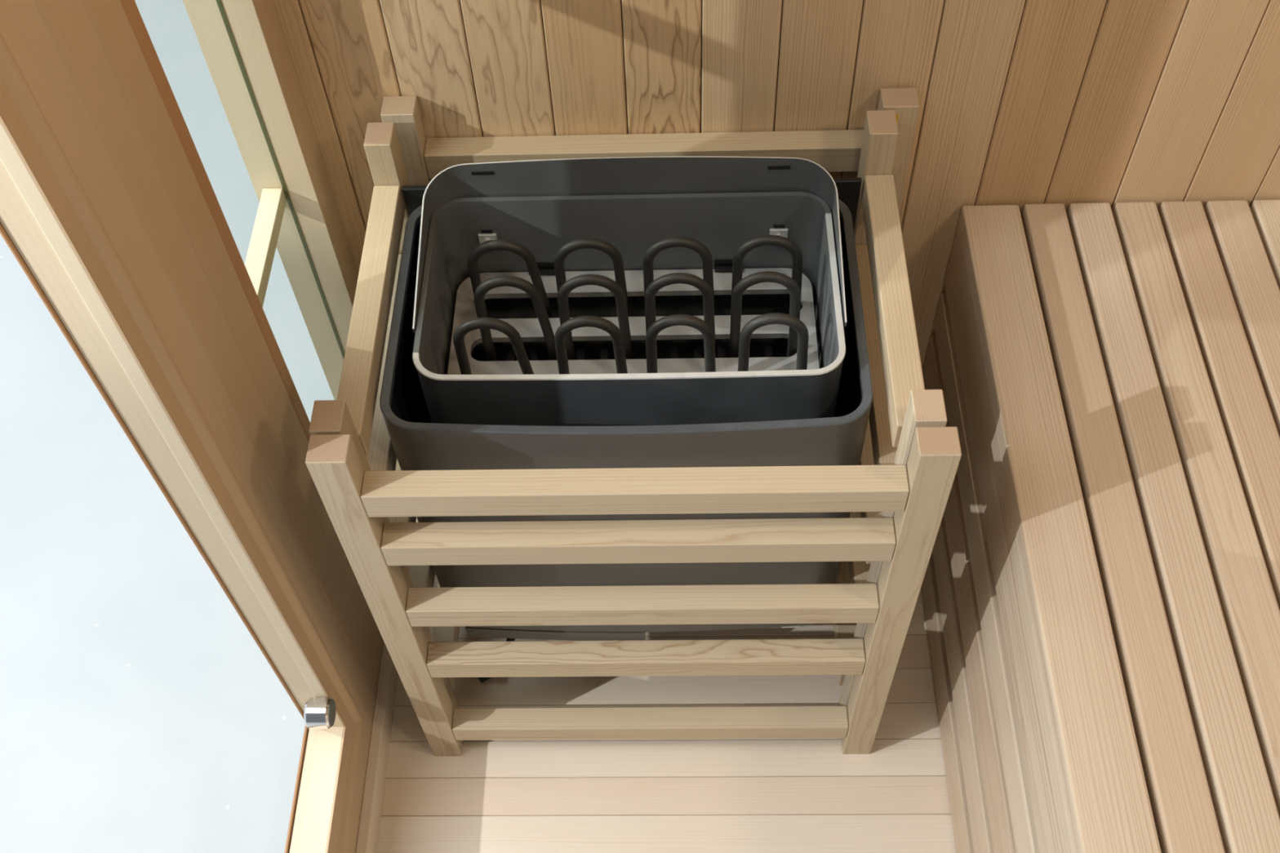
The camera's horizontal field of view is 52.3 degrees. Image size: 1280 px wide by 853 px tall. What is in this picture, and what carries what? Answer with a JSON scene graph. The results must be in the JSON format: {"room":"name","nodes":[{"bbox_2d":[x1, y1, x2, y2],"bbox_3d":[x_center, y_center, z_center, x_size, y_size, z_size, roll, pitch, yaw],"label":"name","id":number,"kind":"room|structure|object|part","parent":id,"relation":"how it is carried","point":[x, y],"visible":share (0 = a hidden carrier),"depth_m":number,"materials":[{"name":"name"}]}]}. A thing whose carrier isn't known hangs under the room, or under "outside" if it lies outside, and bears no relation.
{"room":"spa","nodes":[
{"label":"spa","id":0,"kind":"room"},
{"bbox_2d":[0,0,334,852],"bbox_3d":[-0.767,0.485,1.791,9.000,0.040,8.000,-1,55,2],"label":"window glass","id":1,"kind":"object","parent":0,"point":[140,713],"depth_m":1.90,"materials":[{"name":"glass"}]},
{"bbox_2d":[0,0,383,852],"bbox_3d":[-0.416,0.554,0.379,0.064,2.050,2.674,-1,55,2],"label":"wall","id":2,"kind":"structure","parent":0,"point":[83,63],"depth_m":1.10,"materials":[{"name":"brown wood"}]},
{"bbox_2d":[0,32,363,852],"bbox_3d":[-0.405,0.745,0.245,0.056,2.050,2.208,-1,55,2],"label":"door","id":3,"kind":"structure","parent":2,"relation":"in","point":[49,224],"depth_m":1.05,"materials":[{"name":"brown wood"}]},
{"bbox_3d":[-0.423,-0.146,0.869,0.003,2.050,0.034,-1,55,2],"label":"casing","id":4,"kind":"part","parent":3,"relation":"part of","materials":[{"name":"orange wood"}]},
{"bbox_3d":[-0.402,1.296,1.003,0.003,0.178,2.174,-1,55,2],"label":"sill","id":5,"kind":"part","parent":3,"relation":"part of","materials":[{"name":"orange wood"}]},
{"bbox_3d":[-0.354,1.249,0.966,0.010,0.064,2.208,-1,55,2],"label":"casing","id":6,"kind":"part","parent":3,"relation":"part of","materials":[{"name":"brown wood"}]},
{"bbox_2d":[120,0,352,442],"bbox_3d":[-0.411,-0.443,0.975,0.066,1.884,0.247,-1,55,2],"label":"window","id":7,"kind":"structure","parent":2,"relation":"in","point":[229,34],"depth_m":1.38,"materials":[{"name":"brown wood"}]},
{"bbox_2d":[355,641,398,852],"bbox_3d":[-0.340,0.634,1.541,0.014,0.050,1.474,-1,55,2],"label":"baseboard","id":8,"kind":"structure","parent":2,"relation":"attached to","point":[370,818],"depth_m":1.67,"materials":[{"name":"brown wood"}]},
{"bbox_2d":[376,573,955,852],"bbox_3d":[0.609,0.640,1.555,2.040,0.040,1.540,-1,55,2],"label":"floor","id":9,"kind":"structure","parent":0,"point":[798,795],"depth_m":1.68,"materials":[{"name":"brown wood"}]},
{"bbox_2d":[379,155,872,683],"bbox_3d":[-0.002,0.004,1.575,0.495,0.695,0.396,-1,55,2],"label":"heater","id":10,"kind":"object","parent":9,"relation":"on","point":[670,311],"visible":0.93,"depth_m":1.38,"materials":[{"name":"grey metal"}]},
{"bbox_2d":[412,191,845,426],"bbox_3d":[-0.005,-0.048,1.458,0.422,0.345,0.246,-1,55,2],"label":"basket","id":11,"kind":"object","parent":10,"relation":"on","point":[535,308],"depth_m":1.39,"materials":[{"name":"metal"}]},
{"bbox_3d":[-0.003,-0.130,1.593,0.495,0.460,0.006,-1,55,2],"label":"plate","id":12,"kind":"part","parent":10,"relation":"part of","materials":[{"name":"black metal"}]},
{"bbox_3d":[-0.007,-0.086,1.415,0.397,0.008,0.216,-1,55,2],"label":"element plate","id":13,"kind":"part","parent":10,"relation":"part of","materials":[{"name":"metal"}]},
{"bbox_2d":[305,88,961,755],"bbox_3d":[0.011,0.034,1.550,0.586,0.700,0.473,-1,55,2],"label":"guard","id":14,"kind":"object","parent":9,"relation":"on","point":[896,498],"visible":0.74,"depth_m":1.36,"materials":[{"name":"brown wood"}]},
{"bbox_3d":[-0.274,-0.116,1.331,0.028,0.036,0.328,-1,55,2],"label":"rail","id":15,"kind":"part","parent":14,"relation":"part of","materials":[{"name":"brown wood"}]},
{"bbox_3d":[-0.271,-0.054,1.420,0.028,0.036,0.328,-1,55,2],"label":"rail","id":16,"kind":"part","parent":14,"relation":"part of","materials":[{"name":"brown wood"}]},
{"bbox_3d":[-0.268,0.190,1.452,0.028,0.700,0.035,-1,55,2],"label":"post","id":17,"kind":"part","parent":14,"relation":"part of","materials":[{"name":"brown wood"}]},
{"bbox_3d":[-0.263,0.219,1.431,0.036,0.700,0.030,-1,55,2],"label":"post","id":18,"kind":"part","parent":14,"relation":"part of","materials":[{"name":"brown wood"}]},
{"bbox_3d":[-0.264,-0.108,1.661,0.028,0.700,0.035,-1,55,2],"label":"post","id":19,"kind":"part","parent":14,"relation":"part of","materials":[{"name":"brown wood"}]},
{"bbox_3d":[-0.267,0.014,1.518,0.028,0.036,0.328,-1,55,2],"label":"rail","id":20,"kind":"part","parent":14,"relation":"part of","materials":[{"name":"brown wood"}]},
{"bbox_3d":[-0.248,-0.144,1.685,0.036,0.700,0.030,-1,55,2],"label":"post","id":21,"kind":"part","parent":14,"relation":"part of","materials":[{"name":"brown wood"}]},
{"bbox_3d":[-0.263,0.090,1.626,0.028,0.036,0.328,-1,55,2],"label":"rail","id":22,"kind":"part","parent":14,"relation":"part of","materials":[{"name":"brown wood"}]},
{"bbox_3d":[-0.257,0.200,1.784,0.028,0.036,0.328,-1,55,2],"label":"rail","id":23,"kind":"part","parent":14,"relation":"part of","materials":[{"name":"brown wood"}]},
{"bbox_3d":[-0.005,0.059,1.198,0.496,0.036,0.029,-1,55,2],"label":"rail","id":24,"kind":"part","parent":14,"relation":"part of","materials":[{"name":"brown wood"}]},
{"bbox_3d":[-0.002,0.113,1.275,0.496,0.036,0.029,-1,55,2],"label":"rail","id":25,"kind":"part","parent":14,"relation":"part of","materials":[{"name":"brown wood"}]},
{"bbox_3d":[0.002,0.190,1.385,0.496,0.036,0.029,-1,55,2],"label":"rail","id":26,"kind":"part","parent":14,"relation":"part of","materials":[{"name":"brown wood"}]},
{"bbox_3d":[0.010,-0.303,1.454,0.497,0.036,0.029,-1,55,2],"label":"rail","id":27,"kind":"part","parent":14,"relation":"part of","materials":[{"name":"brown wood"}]},
{"bbox_3d":[0.006,0.265,1.493,0.496,0.036,0.029,-1,55,2],"label":"rail","id":28,"kind":"part","parent":14,"relation":"part of","materials":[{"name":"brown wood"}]},
{"bbox_3d":[0.012,0.375,1.650,0.496,0.036,0.029,-1,55,2],"label":"rail","id":29,"kind":"part","parent":14,"relation":"part of","materials":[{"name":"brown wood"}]},
{"bbox_3d":[0.273,0.191,1.769,0.030,0.036,0.328,-1,55,2],"label":"rail","id":30,"kind":"part","parent":14,"relation":"part of","materials":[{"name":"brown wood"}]},
{"bbox_3d":[0.267,0.081,1.611,0.030,0.036,0.328,-1,55,2],"label":"rail","id":31,"kind":"part","parent":14,"relation":"part of","materials":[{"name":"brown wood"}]},
{"bbox_3d":[0.263,0.006,1.503,0.030,0.036,0.328,-1,55,2],"label":"rail","id":32,"kind":"part","parent":14,"relation":"part of","materials":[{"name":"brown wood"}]},
{"bbox_3d":[0.264,-0.117,1.646,0.030,0.700,0.036,-1,55,2],"label":"post","id":33,"kind":"part","parent":14,"relation":"part of","materials":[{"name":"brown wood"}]},
{"bbox_3d":[0.259,-0.063,1.406,0.030,0.036,0.328,-1,55,2],"label":"rail","id":34,"kind":"part","parent":14,"relation":"part of","materials":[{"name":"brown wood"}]},
{"bbox_3d":[0.266,0.181,1.437,0.028,0.700,0.035,-1,55,2],"label":"post","id":35,"kind":"part","parent":14,"relation":"part of","materials":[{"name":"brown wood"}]},
{"bbox_3d":[0.255,-0.125,1.317,0.030,0.036,0.328,-1,55,2],"label":"rail","id":36,"kind":"part","parent":14,"relation":"part of","materials":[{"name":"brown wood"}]},
{"bbox_3d":[0.286,-0.148,1.667,0.038,0.700,0.030,-1,55,2],"label":"post","id":37,"kind":"part","parent":14,"relation":"part of","materials":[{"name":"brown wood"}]},
{"bbox_3d":[0.270,0.213,1.415,0.036,0.700,0.030,-1,55,2],"label":"post","id":38,"kind":"part","parent":14,"relation":"part of","materials":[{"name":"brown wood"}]},
{"bbox_2d":[921,200,1279,852],"bbox_3d":[0.918,0.476,1.315,1.074,0.522,1.452,-1,55,2],"label":"bench","id":39,"kind":"object","parent":9,"relation":"on","point":[1100,586],"visible":0.86,"depth_m":1.33,"materials":[{"name":"brown wood"}]},
{"bbox_2d":[272,0,1279,379],"bbox_3d":[0.581,-0.575,1.130,2.040,2.050,0.050,-1,55,2],"label":"wall","id":40,"kind":"structure","parent":0,"point":[1022,102],"depth_m":1.39,"materials":[{"name":"brown wood"}]}
]}

